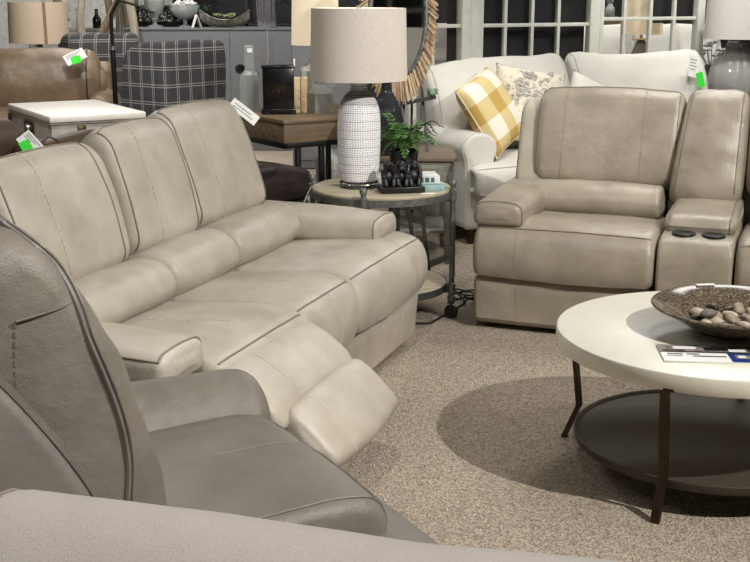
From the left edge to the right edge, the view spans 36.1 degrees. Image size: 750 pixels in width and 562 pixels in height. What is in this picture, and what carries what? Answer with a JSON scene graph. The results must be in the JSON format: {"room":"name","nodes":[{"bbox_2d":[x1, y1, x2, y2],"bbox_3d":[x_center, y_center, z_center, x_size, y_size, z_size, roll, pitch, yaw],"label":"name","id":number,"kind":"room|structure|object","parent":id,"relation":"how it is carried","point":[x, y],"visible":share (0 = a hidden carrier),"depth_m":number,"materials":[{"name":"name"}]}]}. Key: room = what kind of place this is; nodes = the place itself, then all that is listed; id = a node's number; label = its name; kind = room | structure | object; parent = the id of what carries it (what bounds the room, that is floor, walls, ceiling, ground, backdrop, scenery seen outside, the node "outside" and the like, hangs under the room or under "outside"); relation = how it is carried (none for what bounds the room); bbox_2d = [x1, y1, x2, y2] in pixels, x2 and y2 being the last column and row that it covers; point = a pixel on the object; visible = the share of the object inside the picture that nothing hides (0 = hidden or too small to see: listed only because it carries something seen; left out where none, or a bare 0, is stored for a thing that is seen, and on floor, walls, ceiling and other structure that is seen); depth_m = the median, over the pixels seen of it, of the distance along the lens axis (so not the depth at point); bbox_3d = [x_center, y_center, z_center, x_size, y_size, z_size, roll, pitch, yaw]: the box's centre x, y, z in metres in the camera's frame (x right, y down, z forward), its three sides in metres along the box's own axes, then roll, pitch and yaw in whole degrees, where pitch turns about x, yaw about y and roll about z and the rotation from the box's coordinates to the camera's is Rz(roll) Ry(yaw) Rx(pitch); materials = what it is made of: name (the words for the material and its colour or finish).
{"room":"store","nodes":[
{"label":"store","id":0,"kind":"room"},
{"bbox_2d":[0,0,178,48],"bbox_3d":[-4.600,-3.060,12.893,4.800,2.600,0.100,0,14,0],"label":"wall","id":1,"kind":"structure","parent":0,"point":[90,5],"depth_m":12.86,"materials":[{"name":"grey paint"}]},
{"bbox_2d":[183,0,749,98],"bbox_3d":[0.000,-3.981,14.518,18.000,3.600,0.100,0,14,0],"label":"wall","id":2,"kind":"structure","parent":0,"point":[284,11],"depth_m":14.60,"materials":[{"name":"grey paint"}]},
{"bbox_2d":[254,151,749,561],"bbox_3d":[0.000,-0.015,6.180,18.000,0.060,18.000,0,14,0],"label":"floor","id":3,"kind":"structure","parent":0,"point":[472,452],"depth_m":3.69,"materials":[{"name":"carpet"}]},
{"bbox_2d":[0,118,95,156],"bbox_3d":[-1.744,-0.413,5.794,0.996,0.741,0.720,6,15,24],"label":"armchair","id":4,"kind":"object","parent":3,"relation":"on","point":[9,132],"visible":0.07,"depth_m":6.00,"materials":[{"name":"leather"}]},
{"bbox_2d":[16,130,42,150],"bbox_3d":[-1.575,-0.630,5.254,0.114,0.120,0.050,-10,17,-36],"label":"price tag","id":5,"kind":"object","parent":4,"relation":"attached to","point":[27,140],"visible":0.89,"depth_m":5.25,"materials":[{"name":"white paper"}]},
{"bbox_2d":[25,133,39,145],"bbox_3d":[-1.566,-0.641,5.257,0.025,0.079,0.001,-45,7,-21],"label":"print","id":6,"kind":"object","parent":5,"relation":"attached to","point":[28,133],"depth_m":5.26},
{"bbox_2d":[0,47,120,118],"bbox_3d":[-3.249,-1.366,9.352,2.289,1.027,1.016,-2,14,-8],"label":"sofa","id":7,"kind":"object","parent":3,"relation":"on","point":[27,75],"visible":0.26,"depth_m":9.31,"materials":[{"name":"leather"}]},
{"bbox_2d":[0,106,9,118],"bbox_3d":[-2.766,-1.314,9.265,0.920,0.191,0.687,-2,14,-8],"label":"seat cushion","id":8,"kind":"object","parent":7,"relation":"on","point":[4,111],"depth_m":9.03,"materials":[{"name":"brown leather"}]},
{"bbox_2d":[63,47,86,65],"bbox_3d":[-2.396,-1.791,9.190,0.186,0.140,0.114,-5,15,-19],"label":"price tag","id":9,"kind":"object","parent":7,"relation":"attached to","point":[75,57],"visible":1,"depth_m":9.19,"materials":[{"name":"white paper"}]},
{"bbox_2d":[28,27,115,47],"bbox_3d":[-3.075,-2.175,12.444,1.250,1.100,0.400,0,14,0],"label":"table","id":10,"kind":"object","parent":3,"relation":"on","point":[71,29],"visible":0.02,"depth_m":12.12,"materials":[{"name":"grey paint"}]},
{"bbox_2d":[92,9,100,27],"bbox_3d":[-2.950,-2.781,12.189,0.090,0.200,0.090,0,14,0],"label":"bottle","id":11,"kind":"object","parent":10,"relation":"on","point":[96,20],"visible":0.89,"depth_m":12.16,"materials":[{"name":"glass"}]},
{"bbox_2d":[8,100,145,138],"bbox_3d":[-2.064,-0.845,7.934,0.662,0.700,1.072,-8,16,-30],"label":"table","id":12,"kind":"object","parent":3,"relation":"on","point":[44,120],"visible":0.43,"depth_m":7.56,"materials":[{"name":"white paint"}]},
{"bbox_2d":[76,0,85,32],"bbox_3d":[-2.818,-2.452,11.086,0.125,2.308,0.116,0,14,0],"label":"log post","id":13,"kind":"object","parent":3,"relation":"on","point":[80,28],"visible":0.21,"depth_m":11.03,"materials":[{"name":"brown wood"}]},
{"bbox_2d":[60,32,138,96],"bbox_3d":[-2.489,-1.672,10.368,0.630,1.128,0.737,-6,15,-24],"label":"chair","id":14,"kind":"object","parent":3,"relation":"on","point":[99,43],"visible":0.16,"depth_m":9.95,"materials":[{"name":"grey fabric"}]},
{"bbox_2d":[104,0,111,31],"bbox_3d":[-2.659,-2.551,11.475,0.114,2.316,0.105,0,14,0],"label":"log post","id":15,"kind":"object","parent":3,"relation":"on","point":[108,3],"visible":0.06,"depth_m":11.39,"materials":[{"name":"brown wood"}]},
{"bbox_2d":[98,0,121,32],"bbox_3d":[-2.613,-2.491,11.232,1.037,2.326,0.121,0,14,0],"label":"log post","id":16,"kind":"object","parent":3,"relation":"on","point":[104,27],"visible":0.13,"depth_m":11.19,"materials":[{"name":"brown wood"}]},
{"bbox_2d":[121,3,128,32],"bbox_3d":[-2.468,-2.538,11.426,0.129,2.308,0.121,0,14,0],"label":"log post","id":17,"kind":"object","parent":3,"relation":"on","point":[123,5],"visible":0.12,"depth_m":11.35,"materials":[{"name":"brown wood"}]},
{"bbox_2d":[115,0,138,32],"bbox_3d":[-2.502,-2.591,11.634,0.236,2.300,0.030,0,14,0],"label":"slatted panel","id":18,"kind":"object","parent":3,"relation":"on","point":[119,17],"visible":0.05,"depth_m":11.61,"materials":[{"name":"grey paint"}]},
{"bbox_2d":[109,0,154,104],"bbox_3d":[-1.863,-1.409,8.697,0.464,1.427,0.260,0,14,0],"label":"floor lamp","id":19,"kind":"object","parent":3,"relation":"on","point":[112,47],"visible":0.37,"depth_m":8.60,"materials":[{"name":"black metal"}]},
{"bbox_2d":[125,0,138,42],"bbox_3d":[-2.233,-2.338,10.611,0.119,2.312,0.111,0,14,0],"label":"log post","id":20,"kind":"object","parent":3,"relation":"on","point":[131,12],"visible":0.2,"depth_m":10.56,"materials":[{"name":"brown wood"}]},
{"bbox_2d":[117,40,225,116],"bbox_3d":[-1.574,-1.253,8.688,0.737,1.128,0.630,11,18,37],"label":"chair","id":21,"kind":"object","parent":3,"relation":"on","point":[155,75],"visible":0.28,"depth_m":8.33,"materials":[{"name":"grey fabric"}]},
{"bbox_2d":[123,26,292,150],"bbox_3d":[-1.555,-1.864,11.104,1.570,1.145,0.570,0,14,0],"label":"cabinet","id":22,"kind":"object","parent":3,"relation":"on","point":[234,39],"depth_m":10.73,"materials":[{"name":"grey laminate"}]},
{"bbox_2d":[144,0,164,27],"bbox_3d":[-2.080,-2.595,10.844,0.210,0.400,0.210,0,14,0],"label":"glass goblet","id":23,"kind":"object","parent":22,"relation":"on","point":[157,6],"visible":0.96,"depth_m":10.80,"materials":[{"name":"white"}]},
{"bbox_2d":[135,4,212,26],"bbox_3d":[-1.951,-2.572,11.118,0.782,0.222,0.226,0,14,0],"label":"shrub","id":24,"kind":"object","parent":22,"relation":"on","point":[145,22],"visible":0.5,"depth_m":11.10,"materials":[{"name":"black plant"}]},
{"bbox_2d":[170,0,199,27],"bbox_3d":[-1.800,-2.531,10.891,0.280,0.252,0.280,0,14,0],"label":"glass compote","id":25,"kind":"object","parent":22,"relation":"on","point":[184,10],"visible":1,"depth_m":10.80,"materials":[{"name":"white"}]},
{"bbox_2d":[123,26,291,29],"bbox_3d":[-1.555,-2.410,10.968,1.570,0.020,0.570,0,14,0],"label":"countertop","id":26,"kind":"structure","parent":22,"relation":"on","point":[210,27],"depth_m":10.69,"materials":[{"name":"grey laminate"}]},
{"bbox_2d":[199,9,249,26],"bbox_3d":[-1.420,-2.485,10.862,0.470,0.168,0.224,0,14,0],"label":"bowl","id":27,"kind":"object","parent":22,"relation":"on","point":[204,17],"visible":1,"depth_m":10.82,"materials":[{"name":"grey wood"}]},
{"bbox_2d":[256,0,275,27],"bbox_3d":[-1.020,-2.608,10.790,0.201,0.450,0.201,0,14,0],"label":"vase","id":28,"kind":"object","parent":22,"relation":"on","point":[266,9],"visible":1,"depth_m":10.75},
{"bbox_2d":[0,99,427,466],"bbox_3d":[-0.480,-0.035,3.974,1.386,1.046,2.088,5,15,20],"label":"reclining sofa","id":29,"kind":"object","parent":3,"relation":"on","point":[164,222],"visible":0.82,"depth_m":3.81,"materials":[{"name":"beige leather"}]},
{"bbox_2d":[0,143,129,280],"bbox_3d":[-1.015,-0.191,3.580,0.277,0.437,0.578,5,15,20],"label":"cushion","id":30,"kind":"object","parent":29,"relation":"on","point":[72,198],"depth_m":3.55,"materials":[{"name":"beige leather"}]},
{"bbox_2d":[73,258,175,323],"bbox_3d":[-0.895,0.065,3.603,0.330,0.188,0.600,5,15,20],"label":"lumbar cushion","id":31,"kind":"object","parent":29,"relation":"on","point":[118,290],"depth_m":3.59,"materials":[{"name":"beige leather"}]},
{"bbox_2d":[81,119,197,256],"bbox_3d":[-0.830,-0.332,4.040,0.278,0.462,0.448,5,15,20],"label":"cushion","id":32,"kind":"object","parent":29,"relation":"on","point":[143,159],"depth_m":3.93,"materials":[{"name":"beige leather"}]},
{"bbox_2d":[127,229,238,297],"bbox_3d":[-0.711,-0.060,4.073,0.330,0.204,0.480,5,15,20],"label":"lumbar cushion","id":33,"kind":"object","parent":29,"relation":"on","point":[197,260],"depth_m":3.96,"materials":[{"name":"beige leather"}]},
{"bbox_2d":[146,100,264,228],"bbox_3d":[-0.665,-0.461,4.516,0.284,0.475,0.588,5,15,20],"label":"cushion","id":34,"kind":"object","parent":29,"relation":"on","point":[216,147],"depth_m":4.43,"materials":[{"name":"beige leather"}]},
{"bbox_2d":[230,98,259,125],"bbox_3d":[-0.534,-0.691,4.692,0.128,0.113,0.017,0,14,0],"label":"price tag","id":35,"kind":"object","parent":29,"relation":"attached to","point":[246,113],"visible":1,"depth_m":4.69,"materials":[{"name":"white paper"}]},
{"bbox_2d":[233,103,251,119],"bbox_3d":[-0.536,-0.692,4.690,0.095,0.016,0.001,37,-9,-9],"label":"print","id":36,"kind":"object","parent":35,"relation":"attached to","point":[235,103],"depth_m":4.69},
{"bbox_2d":[199,203,299,268],"bbox_3d":[-0.533,-0.179,4.536,0.328,0.208,0.580,5,15,20],"label":"lumbar cushion","id":37,"kind":"object","parent":29,"relation":"on","point":[259,232],"depth_m":4.40,"materials":[{"name":"beige leather"}]},
{"bbox_2d":[0,215,439,544],"bbox_3d":[-0.500,0.344,2.320,1.110,1.111,0.992,-8,16,-29],"label":"recliner chair","id":38,"kind":"object","parent":3,"relation":"on","point":[73,420],"visible":0.7,"depth_m":1.95,"materials":[{"name":"grey leather"}]},
{"bbox_2d":[0,215,166,505],"bbox_3d":[-0.663,0.175,2.148,0.400,0.701,0.654,-8,16,-29],"label":"cushion","id":39,"kind":"object","parent":38,"relation":"on","point":[57,357],"depth_m":1.86,"materials":[{"name":"grey leather"}]},
{"bbox_2d":[172,0,291,25],"bbox_3d":[-1.350,-2.665,12.321,1.540,2.110,0.440,0,14,0],"label":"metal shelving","id":40,"kind":"object","parent":3,"relation":"on","point":[247,3],"visible":0.05,"depth_m":12.43,"materials":[{"name":"black metal"}]},
{"bbox_2d":[257,160,309,202],"bbox_3d":[-0.900,-0.411,6.452,0.911,0.576,0.768,11,18,39],"label":"leather ottoman","id":41,"kind":"object","parent":3,"relation":"on","point":[282,182],"visible":0.08,"depth_m":6.23,"materials":[{"name":"brown leather"}]},
{"bbox_2d":[0,488,621,561],"bbox_3d":[0.195,0.813,0.782,1.661,0.945,0.994,4,15,17],"label":"sofa","id":42,"kind":"object","parent":3,"relation":"on","point":[36,525],"visible":1,"depth_m":1.15,"materials":[{"name":"grey leather"}]},
{"bbox_2d":[241,103,390,211],"bbox_3d":[-0.414,-0.675,7.131,0.820,0.760,0.810,-10,17,-34],"label":"side table","id":43,"kind":"object","parent":3,"relation":"on","point":[284,130],"visible":0.38,"depth_m":6.66,"materials":[{"name":"brown wood"}]},
{"bbox_2d":[235,45,260,110],"bbox_3d":[-0.765,-1.232,6.985,0.132,0.392,0.118,-12,19,-41],"label":"bottle","id":44,"kind":"object","parent":43,"relation":"on","point":[250,93],"visible":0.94,"depth_m":6.96,"materials":[{"name":"clear"}]},
{"bbox_2d":[261,65,295,114],"bbox_3d":[-0.575,-1.138,6.833,0.204,0.282,0.140,-1,14,-6],"label":"box","id":45,"kind":"object","parent":43,"relation":"on","point":[277,80],"visible":1,"depth_m":6.78,"materials":[{"name":"black wood"}]},
{"bbox_2d":[294,77,300,112],"bbox_3d":[-0.468,-1.128,6.951,0.034,0.205,0.155,0,14,-2],"label":"book","id":46,"kind":"object","parent":43,"relation":"on","point":[297,80],"visible":0.87,"depth_m":6.88,"materials":[{"name":"beige paper"}]},
{"bbox_2d":[301,76,307,112],"bbox_3d":[-0.425,-1.131,6.966,0.034,0.205,0.155,0,14,0],"label":"book","id":47,"kind":"object","parent":43,"relation":"on","point":[304,80],"visible":0.85,"depth_m":6.89,"materials":[{"name":"beige paper"}]},
{"bbox_2d":[291,0,337,91],"bbox_3d":[-0.370,-1.436,7.165,0.300,0.700,0.300,0,14,0],"label":"table lamp","id":48,"kind":"object","parent":43,"relation":"on","point":[301,9],"visible":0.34,"depth_m":7.01,"materials":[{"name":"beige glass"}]},
{"bbox_2d":[307,82,332,112],"bbox_3d":[-0.335,-1.180,6.904,0.170,0.330,0.147,-4,14,-15],"label":"bottle","id":49,"kind":"object","parent":43,"relation":"on","point":[319,96],"visible":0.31,"depth_m":6.87,"materials":[{"name":"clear glass"}]},
{"bbox_2d":[291,45,350,168],"bbox_3d":[-0.425,-1.524,9.916,0.550,1.060,0.520,0,14,0],"label":"base cabinet","id":50,"kind":"object","parent":3,"relation":"on","point":[300,55],"visible":0.23,"depth_m":9.64,"materials":[{"name":"laminate"}]},
{"bbox_2d":[315,144,340,205],"bbox_3d":[-0.300,-0.761,8.158,0.250,0.430,0.250,-13,19,-41],"label":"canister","id":51,"kind":"object","parent":3,"relation":"on","point":[335,172],"visible":0.14,"depth_m":8.04,"materials":[{"name":"metal"}]},
{"bbox_2d":[308,174,457,317],"bbox_3d":[0.030,-0.162,5.309,0.641,0.645,0.641,-12,19,-41],"label":"side table","id":52,"kind":"object","parent":3,"relation":"on","point":[435,284],"visible":0.37,"depth_m":5.13,"materials":[{"name":"brown wood"}]},
{"bbox_2d":[310,4,406,189],"bbox_3d":[-0.072,-0.819,5.124,0.432,0.805,0.432,0,14,0],"label":"table lamp","id":53,"kind":"object","parent":52,"relation":"on","point":[358,46],"visible":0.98,"depth_m":4.93,"materials":[{"name":"beige fabric"}]},
{"bbox_2d":[377,160,424,193],"bbox_3d":[0.115,-0.463,5.074,0.196,0.136,0.104,-3,14,-12],"label":"statue","id":54,"kind":"object","parent":52,"relation":"on","point":[401,180],"visible":1,"depth_m":5.05,"materials":[{"name":"black metal"}]},
{"bbox_2d":[380,112,442,169],"bbox_3d":[0.126,-0.620,5.353,0.409,0.309,0.367,1,14,5],"label":"potted fern","id":55,"kind":"object","parent":52,"relation":"on","point":[404,137],"visible":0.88,"depth_m":5.28,"materials":[{"name":"green plant"}]},
{"bbox_2d":[389,148,418,169],"bbox_3d":[0.135,-0.537,5.349,0.140,0.150,0.140,0,14,0],"label":"pot","id":56,"kind":"object","parent":55,"relation":"on","point":[395,155],"depth_m":5.29,"materials":[{"name":"black ceramic"}]},
{"bbox_2d":[415,181,444,190],"bbox_3d":[0.232,-0.431,5.169,0.135,0.031,0.150,-2,14,-10],"label":"book","id":57,"kind":"object","parent":52,"relation":"on","point":[428,187],"visible":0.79,"depth_m":5.10,"materials":[{"name":"teal paper"}]},
{"bbox_2d":[422,171,439,183],"bbox_3d":[0.222,-0.466,5.176,0.118,0.034,0.151,-1,14,-6],"label":"book","id":58,"kind":"object","parent":57,"relation":"on","point":[428,177],"visible":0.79,"depth_m":5.11,"materials":[{"name":"white paper"}]},
{"bbox_2d":[417,270,445,293],"bbox_3d":[0.030,0.007,5.351,0.600,0.027,0.600,0,14,0],"label":"shelf","id":59,"kind":"object","parent":52,"relation":"attached to","point":[435,283],"depth_m":5.26,"materials":[{"name":"brown wood"}]},
{"bbox_2d":[355,145,457,263],"bbox_3d":[0.158,-0.436,6.497,0.575,0.602,0.542,0,14,0],"label":"end table","id":60,"kind":"object","parent":3,"relation":"on","point":[441,161],"visible":0.26,"depth_m":6.31,"materials":[{"name":"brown wood"}]},
{"bbox_2d":[376,82,404,155],"bbox_3d":[0.062,-0.937,6.228,0.199,0.500,0.199,0,14,0],"label":"glass vase","id":61,"kind":"object","parent":60,"relation":"on","point":[386,100],"visible":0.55,"depth_m":6.17,"materials":[{"name":"grey glass"}]},
{"bbox_2d":[400,81,435,151],"bbox_3d":[0.223,-1.069,6.451,0.228,0.654,0.316,0,14,0],"label":"easel","id":62,"kind":"object","parent":60,"relation":"on","point":[422,99],"visible":0.38,"depth_m":6.37,"materials":[{"name":"metal"}]},
{"bbox_2d":[359,0,438,104],"bbox_3d":[0.121,-1.365,6.250,0.451,0.830,0.107,2,14,8],"label":"mirror","id":63,"kind":"object","parent":62,"relation":"on","point":[420,18],"visible":0.49,"depth_m":6.25,"materials":[{"name":"brown wood"}]},
{"bbox_2d":[373,0,423,69],"bbox_3d":[0.126,-1.438,6.248,0.304,0.646,0.055,2,14,8],"label":"mirror glass","id":64,"kind":"object","parent":63,"relation":"attached to","point":[414,8],"depth_m":6.24,"materials":[{"name":"mirror"}]},
{"bbox_2d":[425,88,437,96],"bbox_3d":[0.309,-1.031,6.304,0.059,0.058,0.052,11,18,38],"label":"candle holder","id":65,"kind":"object","parent":63,"relation":"attached to","point":[430,92],"visible":1,"depth_m":6.29,"materials":[{"name":"green glass"}]},
{"bbox_2d":[400,216,443,232],"bbox_3d":[0.158,-0.321,6.537,0.475,0.020,0.400,0,14,0],"label":"shelf","id":66,"kind":"object","parent":60,"relation":"attached to","point":[434,224],"depth_m":6.49,"materials":[{"name":"grey paint"}]},
{"bbox_2d":[391,181,454,276],"bbox_3d":[0.270,-0.231,5.869,0.355,0.512,0.312,-2,14,-8],"label":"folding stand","id":67,"kind":"object","parent":3,"relation":"on","point":[445,257],"visible":0.08,"depth_m":5.79,"materials":[{"name":"metal"}]},
{"bbox_2d":[388,0,470,209],"bbox_3d":[0.368,-1.544,7.845,0.600,2.100,0.090,-6,15,-24],"label":"screen","id":68,"kind":"object","parent":3,"relation":"on","point":[464,7],"visible":0.12,"depth_m":7.89,"materials":[{"name":"white paint"}]},
{"bbox_2d":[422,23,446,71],"bbox_3d":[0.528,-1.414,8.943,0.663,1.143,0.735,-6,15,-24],"label":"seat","id":69,"kind":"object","parent":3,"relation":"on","point":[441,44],"visible":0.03,"depth_m":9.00,"materials":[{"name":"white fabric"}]},
{"bbox_2d":[415,304,463,323],"bbox_3d":[0.233,0.165,5.298,0.548,0.010,0.201,-8,16,-29],"label":"power cord","id":70,"kind":"object","parent":3,"relation":"on","point":[460,305],"visible":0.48,"depth_m":5.23,"materials":[{"name":"black plastic"}]},
{"bbox_2d":[456,0,458,59],"bbox_3d":[0.619,-1.731,8.391,0.060,2.200,0.060,-6,15,-24],"label":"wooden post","id":71,"kind":"object","parent":3,"relation":"on","point":[457,0],"visible":0.03,"depth_m":8.36,"materials":[{"name":"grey wood"}]},
{"bbox_2d":[454,288,473,304],"bbox_3d":[0.543,0.074,5.590,0.361,0.046,0.196,0,14,0],"label":"power cord","id":72,"kind":"object","parent":3,"relation":"on","point":[461,291],"visible":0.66,"depth_m":5.61,"materials":[{"name":"black plastic"}]},
{"bbox_2d":[470,0,600,60],"bbox_3d":[1.125,-1.629,8.188,1.070,2.100,0.090,-6,15,-24],"label":"window","id":73,"kind":"structure","parent":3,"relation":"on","point":[498,27],"depth_m":8.17,"materials":[{"name":"white paint"}]},
{"bbox_2d":[401,49,707,243],"bbox_3d":[1.392,-0.933,7.503,2.310,1.081,1.090,-6,15,-24],"label":"sofa","id":74,"kind":"object","parent":3,"relation":"on","point":[477,173],"visible":0.31,"depth_m":7.19,"materials":[{"name":"white fabric"}]},
{"bbox_2d":[454,66,520,158],"bbox_3d":[0.700,-1.022,6.929,0.302,0.518,0.553,7,15,25],"label":"pillow","id":75,"kind":"object","parent":74,"relation":"on","point":[488,107],"visible":0.91,"depth_m":6.79,"materials":[{"name":"yellow fabric"}]},
{"bbox_2d":[470,148,517,196],"bbox_3d":[0.951,-0.711,7.173,1.135,0.219,0.784,-6,15,-24],"label":"seat cushion","id":76,"kind":"object","parent":74,"relation":"on","point":[488,173],"depth_m":6.69,"materials":[{"name":"white fabric"}]},
{"bbox_2d":[421,53,569,148],"bbox_3d":[0.790,-1.137,7.361,1.044,0.608,0.314,-6,15,-24],"label":"cushion","id":77,"kind":"object","parent":74,"relation":"on","point":[446,77],"depth_m":7.17,"materials":[{"name":"white fabric"}]},
{"bbox_2d":[496,63,564,140],"bbox_3d":[0.959,-1.084,7.139,0.553,0.533,0.275,-4,15,-17],"label":"floral pillow","id":78,"kind":"object","parent":74,"relation":"on","point":[522,85],"visible":0.47,"depth_m":7.06,"materials":[{"name":"fabric"}]},
{"bbox_2d":[570,69,602,86],"bbox_3d":[1.380,-1.034,7.247,0.600,0.594,0.235,-6,15,-22],"label":"pillow","id":79,"kind":"object","parent":74,"relation":"on","point":[577,79],"visible":0.1,"depth_m":7.17,"materials":[{"name":"white fabric"}]},
{"bbox_2d":[564,49,707,101],"bbox_3d":[1.782,-1.253,7.809,1.124,0.609,0.310,-6,15,-24],"label":"cushion","id":80,"kind":"object","parent":74,"relation":"on","point":[661,70],"depth_m":7.73,"materials":[{"name":"white fabric"}]},
{"bbox_2d":[688,55,704,87],"bbox_3d":[2.188,-1.430,7.838,0.146,0.220,0.048,-6,15,-24],"label":"price tag","id":81,"kind":"object","parent":74,"relation":"attached to","point":[693,60],"visible":1,"depth_m":7.84,"materials":[{"name":"white paper"}]},
{"bbox_2d":[473,86,749,328],"bbox_3d":[1.481,-0.317,5.128,1.901,1.033,1.084,5,15,20],"label":"reclining loveseat","id":82,"kind":"object","parent":3,"relation":"on","point":[613,190],"visible":0.91,"depth_m":5.11,"materials":[{"name":"leather"}]},
{"bbox_2d":[531,179,666,218],"bbox_3d":[1.041,-0.383,5.394,0.630,0.190,0.326,5,15,20],"label":"lumbar cushion","id":83,"kind":"object","parent":82,"relation":"on","point":[631,198],"depth_m":5.25,"materials":[{"name":"leather"}]},
{"bbox_2d":[535,87,686,190],"bbox_3d":[1.109,-0.673,5.427,0.683,0.473,0.278,5,15,20],"label":"cushion","id":84,"kind":"object","parent":82,"relation":"on","point":[614,134],"depth_m":5.33,"materials":[{"name":"leather"}]},
{"bbox_2d":[669,89,749,202],"bbox_3d":[1.526,-0.603,5.234,0.326,0.529,0.332,5,15,20],"label":"cushion","id":85,"kind":"object","parent":82,"relation":"on","point":[709,133],"depth_m":5.14,"materials":[{"name":"leather"}]},
{"bbox_2d":[746,132,749,193],"bbox_3d":[2.013,-0.590,5.099,0.683,0.473,0.279,5,15,20],"label":"cushion","id":86,"kind":"object","parent":82,"relation":"on","point":[747,133],"depth_m":5.15,"materials":[{"name":"leather"}]},
{"bbox_2d":[599,0,705,57],"bbox_3d":[2.045,-1.733,8.604,0.960,2.100,0.090,-6,15,-24],"label":"screen","id":87,"kind":"object","parent":3,"relation":"on","point":[673,12],"visible":0.37,"depth_m":8.62,"materials":[{"name":"white paint"}]},
{"bbox_2d":[556,291,749,523],"bbox_3d":[1.050,0.369,3.591,0.974,0.452,0.974,0,14,0],"label":"coffee table","id":88,"kind":"object","parent":3,"relation":"on","point":[690,432],"visible":0.81,"depth_m":3.50,"materials":[{"name":"beige paint"}]},
{"bbox_2d":[573,389,749,495],"bbox_3d":[1.050,0.491,3.622,0.838,0.030,0.838,0,14,0],"label":"shelf","id":89,"kind":"object","parent":88,"relation":"attached to","point":[709,439],"depth_m":3.59,"materials":[{"name":"brown wood"}]},
{"bbox_2d":[651,283,749,339],"bbox_3d":[1.095,0.111,3.506,0.500,0.088,0.500,0,14,0],"label":"decorative bowl","id":90,"kind":"object","parent":88,"relation":"on","point":[676,302],"visible":0.84,"depth_m":3.64,"materials":[{"name":"brown"}]},
{"bbox_2d":[700,309,717,317],"bbox_3d":[1.014,0.099,3.494,0.062,0.026,0.035,-5,15,-18],"label":"pebble","id":91,"kind":"object","parent":90,"relation":"in","point":[706,313],"visible":1,"depth_m":3.48,"materials":[{"name":"grey stone"}]},
{"bbox_2d":[705,316,724,323],"bbox_3d":[1.036,0.122,3.505,0.066,0.028,0.039,10,17,36],"label":"pebble","id":92,"kind":"object","parent":90,"relation":"in","point":[715,320],"visible":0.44,"depth_m":3.49,"materials":[{"name":"beige stone"}]},
{"bbox_2d":[724,315,736,323],"bbox_3d":[1.061,0.114,3.431,0.033,0.024,0.055,-1,14,-3],"label":"pebble","id":93,"kind":"object","parent":90,"relation":"in","point":[731,319],"visible":1,"depth_m":3.41,"materials":[{"name":"beige stone"}]},
{"bbox_2d":[733,306,744,314],"bbox_3d":[1.115,0.090,3.520,0.035,0.025,0.058,7,16,27],"label":"pebble","id":94,"kind":"object","parent":90,"relation":"in","point":[739,310],"visible":0.9,"depth_m":3.50,"materials":[{"name":"beige stone"}]},
{"bbox_2d":[656,344,749,363],"bbox_3d":[0.998,0.210,3.285,0.360,0.005,0.155,1,14,5],"label":"brochure","id":95,"kind":"object","parent":88,"relation":"on","point":[669,353],"visible":1,"depth_m":3.29,"materials":[{"name":"white paper"}]},
{"bbox_2d":[604,17,712,65],"bbox_3d":[2.533,-1.745,10.264,1.750,1.160,1.058,-6,15,-24],"label":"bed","id":96,"kind":"object","parent":3,"relation":"on","point":[629,43],"visible":0.02,"depth_m":10.56,"materials":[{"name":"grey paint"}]},
{"bbox_2d":[583,24,625,53],"bbox_3d":[1.909,-2.012,9.931,0.621,0.399,0.223,-6,15,-24],"label":"bed pillow","id":97,"kind":"object","parent":96,"relation":"on","point":[611,33],"visible":0.22,"depth_m":9.91,"materials":[{"name":"white fabric"}]},
{"bbox_2d":[633,23,680,51],"bbox_3d":[2.508,-2.080,10.201,0.502,0.399,0.223,-7,15,-25],"label":"bed pillow","id":98,"kind":"object","parent":96,"relation":"on","point":[660,42],"visible":0.21,"depth_m":10.14,"materials":[{"name":"white fabric"}]},
{"bbox_2d":[677,23,721,60],"bbox_3d":[2.925,-2.127,10.389,0.500,0.399,0.226,-6,15,-24],"label":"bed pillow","id":99,"kind":"object","parent":96,"relation":"on","point":[685,30],"visible":0.23,"depth_m":10.27,"materials":[{"name":"white fabric"}]},
{"bbox_2d":[702,26,728,76],"bbox_3d":[2.610,-1.374,9.002,0.301,1.212,0.222,11,18,37],"label":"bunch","id":100,"kind":"object","parent":3,"relation":"on","point":[710,43],"visible":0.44,"depth_m":8.90,"materials":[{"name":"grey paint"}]},
{"bbox_3d":[1.785,-1.438,9.104,0.140,1.285,0.160,-6,15,-24],"label":"wall ledge","id":101,"kind":"object","parent":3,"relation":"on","visible":0},
{"bbox_2d":[605,0,614,15],"bbox_3d":[1.831,-2.127,8.954,0.076,0.125,0.076,0,14,0],"label":"glass bottle","id":102,"kind":"object","parent":101,"relation":"on","point":[610,9],"visible":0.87,"depth_m":8.93,"materials":[{"name":"white"}]},
{"bbox_3d":[2.660,-0.988,8.617,0.610,0.652,0.610,0,14,0],"label":"accent table","id":103,"kind":"object","parent":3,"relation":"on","visible":0},
{"bbox_2d":[704,0,749,96],"bbox_3d":[2.660,-1.722,8.434,0.490,0.860,0.490,0,14,0],"label":"glass lamp","id":104,"kind":"object","parent":103,"relation":"on","point":[729,20],"visible":0.71,"depth_m":8.30,"materials":[{"name":"grey glass"}]},
{"bbox_3d":[2.113,-1.227,9.262,0.440,0.800,0.392,-6,15,-24],"label":"nightstand","id":105,"kind":"object","parent":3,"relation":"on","visible":0},
{"bbox_2d":[620,0,662,53],"bbox_3d":[2.106,-1.983,9.088,0.330,0.750,0.330,0,14,0],"label":"table lamp","id":106,"kind":"object","parent":105,"relation":"on","point":[635,8],"visible":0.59,"depth_m":8.94,"materials":[{"name":"beige fabric"}]},
{"bbox_3d":[-3.120,-1.574,10.862,0.340,0.700,0.300,-2,14,-8],"label":"table","id":107,"kind":"object","parent":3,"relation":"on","visible":0},
{"bbox_2d":[7,2,68,47],"bbox_3d":[-3.120,-2.244,10.695,0.550,0.680,0.550,0,14,0],"label":"table lamp","id":108,"kind":"object","parent":107,"relation":"on","point":[39,23],"visible":0.66,"depth_m":10.44,"materials":[{"name":"beige fabric"}]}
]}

